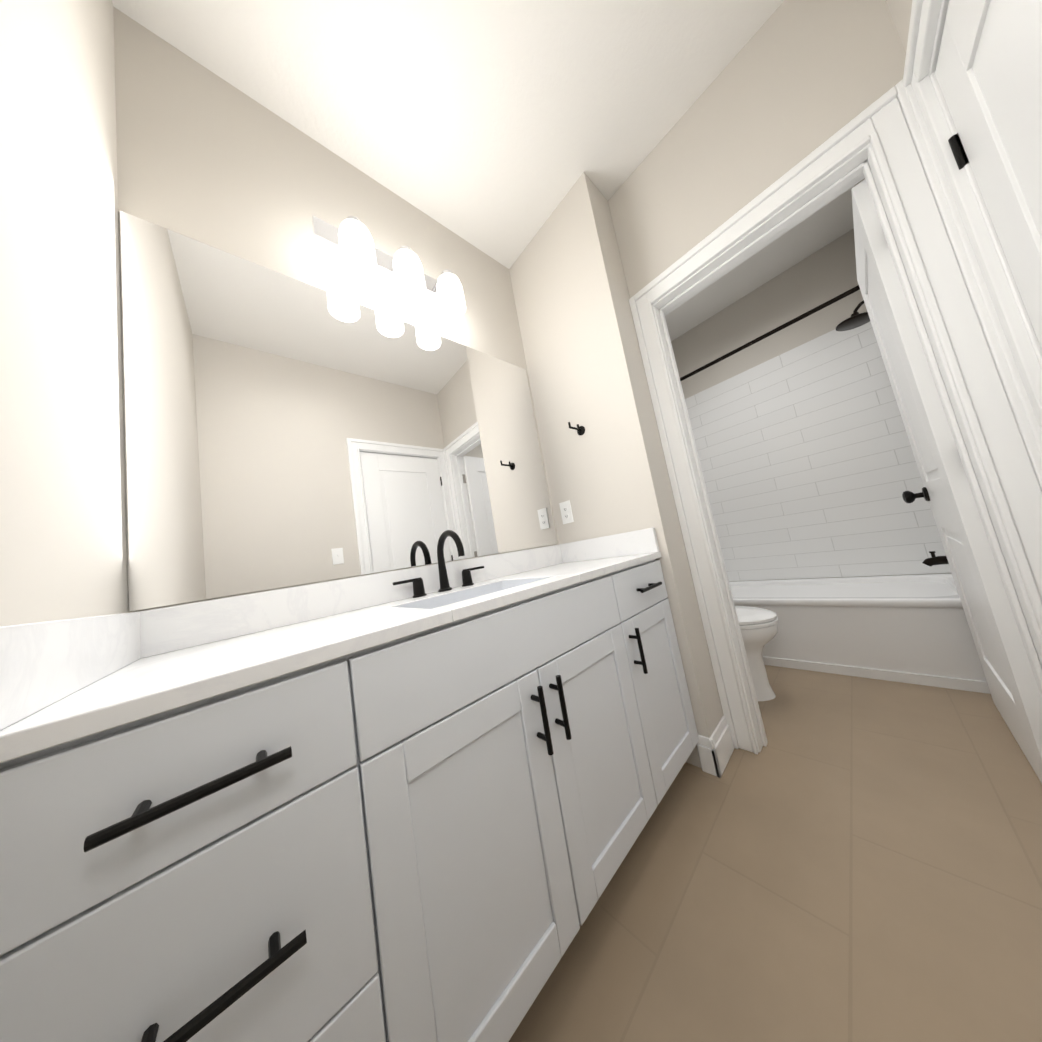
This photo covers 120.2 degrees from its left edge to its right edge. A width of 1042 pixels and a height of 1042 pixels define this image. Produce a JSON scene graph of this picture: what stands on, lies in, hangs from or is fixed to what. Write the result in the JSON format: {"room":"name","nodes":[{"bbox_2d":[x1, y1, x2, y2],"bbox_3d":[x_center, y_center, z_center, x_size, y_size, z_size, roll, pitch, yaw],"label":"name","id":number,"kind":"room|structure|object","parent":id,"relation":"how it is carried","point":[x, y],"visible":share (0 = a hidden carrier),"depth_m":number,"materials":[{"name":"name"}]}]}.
{"room":"bathroom","nodes":[
{"label":"bathroom","id":0,"kind":"room"},
{"bbox_2d":[0,0,127,625],"bbox_3d":[-0.585,-0.303,0.093,0.270,2.740,1.487,-4,-8,-42],"label":"wall","id":1,"kind":"structure","parent":0,"point":[63,551],"depth_m":0.51,"materials":[{"name":"paint"}]},
{"bbox_2d":[0,612,143,727],"bbox_3d":[-0.700,0.208,0.479,0.020,0.105,0.533,-4,-8,-42],"label":"backsplash","id":2,"kind":"structure","parent":1,"relation":"attached to","point":[42,663],"depth_m":0.40,"materials":[{"name":"white stone"}]},
{"bbox_2d":[113,7,558,612],"bbox_3d":[0.185,-0.237,1.883,3.800,2.740,0.170,-4,-8,-42],"label":"wall","id":3,"kind":"structure","parent":0,"point":[207,157],"depth_m":1.05,"materials":[{"name":"paint"}]},
{"bbox_2d":[119,210,556,610],"bbox_3d":[-0.437,-0.350,1.243,1.486,1.060,0.006,-4,-8,-42],"label":"mirror","id":4,"kind":"object","parent":3,"relation":"attached to","point":[281,430],"visible":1,"depth_m":0.96,"materials":[{"name":"clear glass"}]},
{"bbox_2d":[140,544,563,655],"bbox_3d":[-0.327,0.222,1.181,1.510,0.105,0.020,-4,-8,-42],"label":"backsplash","id":5,"kind":"structure","parent":3,"relation":"attached to","point":[185,625],"depth_m":0.86,"materials":[{"name":"white stone"}]},
{"bbox_2d":[312,215,465,317],"bbox_3d":[-0.490,-1.058,1.255,0.600,0.240,0.190,-4,-8,-42],"label":"sconce","id":6,"kind":"object","parent":3,"relation":"attached to","point":[350,239],"visible":1,"depth_m":1.17,"materials":[{"name":"white glass"}]},
{"bbox_2d":[112,0,853,340],"bbox_3d":[0.502,-1.771,1.412,3.800,0.060,1.870,-4,-8,-42],"label":"ceiling","id":7,"kind":"structure","parent":0,"point":[494,128],"depth_m":1.15,"materials":[{"name":"paint"}]},
{"bbox_2d":[509,172,722,767],"bbox_3d":[0.467,-0.312,1.637,0.333,2.740,0.587,-4,-8,-42],"label":"wall","id":8,"kind":"structure","parent":0,"point":[607,473],"depth_m":1.47,"materials":[{"name":"paint"}]},
{"bbox_2d":[559,500,573,523],"bbox_3d":[0.249,-0.047,1.645,0.009,0.120,0.072,-4,-8,-42],"label":"electrical outlet plate","id":9,"kind":"object","parent":8,"relation":"attached to","point":[566,512],"visible":1,"depth_m":1.64,"materials":[{"name":"white plastic"}]},
{"bbox_2d":[568,422,584,434],"bbox_3d":[0.276,-0.467,1.516,0.097,0.054,0.048,-4,-8,-42],"label":"robe hook","id":10,"kind":"object","parent":8,"relation":"attached to","point":[581,429],"visible":0.96,"depth_m":1.53,"materials":[{"name":"black metal"}]},
{"bbox_2d":[560,528,659,563],"bbox_3d":[0.405,0.130,1.476,0.020,0.105,0.533,-4,-8,-42],"label":"backsplash","id":11,"kind":"structure","parent":8,"relation":"attached to","point":[644,540],"depth_m":1.42,"materials":[{"name":"white stone"}]},
{"bbox_2d":[716,715,729,729],"bbox_3d":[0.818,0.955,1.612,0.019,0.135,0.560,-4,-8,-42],"label":"baseboard","id":12,"kind":"structure","parent":8,"relation":"attached to","point":[722,723],"depth_m":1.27,"materials":[{"name":"paint"}]},
{"bbox_2d":[608,0,905,297],"bbox_3d":[1.029,-0.460,1.162,0.120,2.740,0.900,-4,-8,-42],"label":"wall","id":13,"kind":"structure","parent":0,"point":[793,84],"depth_m":1.14,"materials":[{"name":"paint"}]},
{"bbox_2d":[629,0,1041,754],"bbox_3d":[0.815,-0.160,0.777,1.037,2.140,1.072,-4,-8,-42],"label":"door frame","id":14,"kind":"structure","parent":13,"relation":"attached to","point":[879,145],"depth_m":0.87,"materials":[{"name":"paint"}]},
{"bbox_2d":[509,665,1041,1041],"bbox_3d":[0.969,0.973,1.109,3.800,0.060,1.870,-4,-8,-42],"label":"floor","id":15,"kind":"structure","parent":0,"point":[841,858],"depth_m":0.76,"materials":[{"name":"tile"}]},
{"bbox_2d":[0,552,698,1041],"bbox_3d":[-0.058,0.661,0.917,1.508,0.852,0.587,-4,-8,-42],"label":"bathroom vanity","id":16,"kind":"object","parent":15,"relation":"on","point":[416,804],"depth_m":0.45,"materials":[{"name":"paint"}]},
{"bbox_2d":[0,552,659,747],"bbox_3d":[-0.142,0.235,0.976,1.510,0.025,0.556,-4,-8,-42],"label":"countertop","id":17,"kind":"structure","parent":16,"relation":"on","point":[149,679],"depth_m":0.52,"materials":[{"name":"white stone"}]},
{"bbox_2d":[392,530,483,595],"bbox_3d":[-0.259,0.143,1.093,0.370,0.219,0.192,-4,-8,-42],"label":"faucet","id":18,"kind":"object","parent":17,"relation":"on","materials":[{"name":"black metal"}]},
{"bbox_2d":[404,576,543,607],"bbox_3d":[-0.123,0.300,0.921,0.428,0.166,0.283,-4,-8,-42],"label":"sink","id":19,"kind":"object","parent":17,"relation":"in","point":[477,589],"depth_m":1.05,"materials":[{"name":"white ceramic"}]},
{"bbox_2d":[735,606,777,700],"bbox_3d":[1.098,0.600,1.834,0.460,0.785,0.751,-4,-8,-42],"label":"toilet","id":20,"kind":"object","parent":15,"relation":"on","point":[759,628],"visible":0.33,"depth_m":1.58,"materials":[{"name":"white ceramic"}]},
{"bbox_2d":[729,573,990,693],"bbox_3d":[1.917,0.671,2.051,0.698,0.420,1.481,-4,-8,-42],"label":"bathtub","id":21,"kind":"object","parent":15,"relation":"on","point":[912,629],"visible":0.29,"depth_m":1.64,"materials":[{"name":"white ceramic"}]},
{"bbox_2d":[671,228,945,581],"bbox_3d":[2.058,-0.490,2.478,0.200,2.740,1.487,-4,-8,-42],"label":"wall","id":22,"kind":"structure","parent":0,"point":[826,273],"depth_m":2.33,"materials":[{"name":"paint"}]},
{"bbox_2d":[685,321,951,580],"bbox_3d":[1.721,-0.379,2.151,0.750,1.716,1.487,-4,-8,-42],"label":"tiled wall","id":23,"kind":"structure","parent":22,"relation":"attached to","point":[809,467],"depth_m":2.20,"materials":[{"name":"white tile"}]},
{"bbox_2d":[680,285,859,380],"bbox_3d":[1.378,-1.112,2.033,0.060,0.060,1.475,-4,-8,-42],"label":"shower rod","id":24,"kind":"object","parent":23,"relation":"attached to","point":[806,314],"visible":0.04,"depth_m":1.82,"materials":[{"name":"black metal"}]},
{"bbox_2d":[836,300,869,330],"bbox_3d":[2.033,-1.262,1.803,0.166,0.143,0.212,-4,-8,-42],"label":"shower head","id":25,"kind":"object","parent":23,"relation":"attached to","point":[856,319],"visible":0.77,"depth_m":1.80},
{"bbox_2d":[922,551,948,565],"bbox_3d":[2.299,0.201,1.623,0.064,0.084,0.160,-4,-8,-42],"label":"tub spout","id":26,"kind":"object","parent":23,"relation":"attached to","point":[935,560],"visible":0.46,"depth_m":1.64,"materials":[{"name":"black metal"}]},
{"bbox_2d":[854,0,911,186],"bbox_3d":[1.262,-0.554,0.665,3.800,2.740,0.170,-4,-8,-42],"label":"wall","id":27,"kind":"structure","parent":0,"point":[900,11],"depth_m":0.86,"materials":[{"name":"paint"}]},
{"bbox_2d":[851,179,1041,782],"bbox_3d":[1.594,-0.201,1.137,0.716,2.022,0.177,-4,-8,-42],"label":"room door","id":28,"kind":"structure","parent":27,"relation":"in","point":[946,493],"depth_m":1.00,"materials":[{"name":"paint"}]},
{"bbox_2d":[935,0,1041,348],"bbox_3d":[1.025,-0.180,0.444,0.722,2.022,0.177,-4,-8,-42],"label":"entry door","id":29,"kind":"structure","parent":27,"relation":"in","point":[988,72],"depth_m":0.65,"materials":[{"name":"paint"}]}
]}

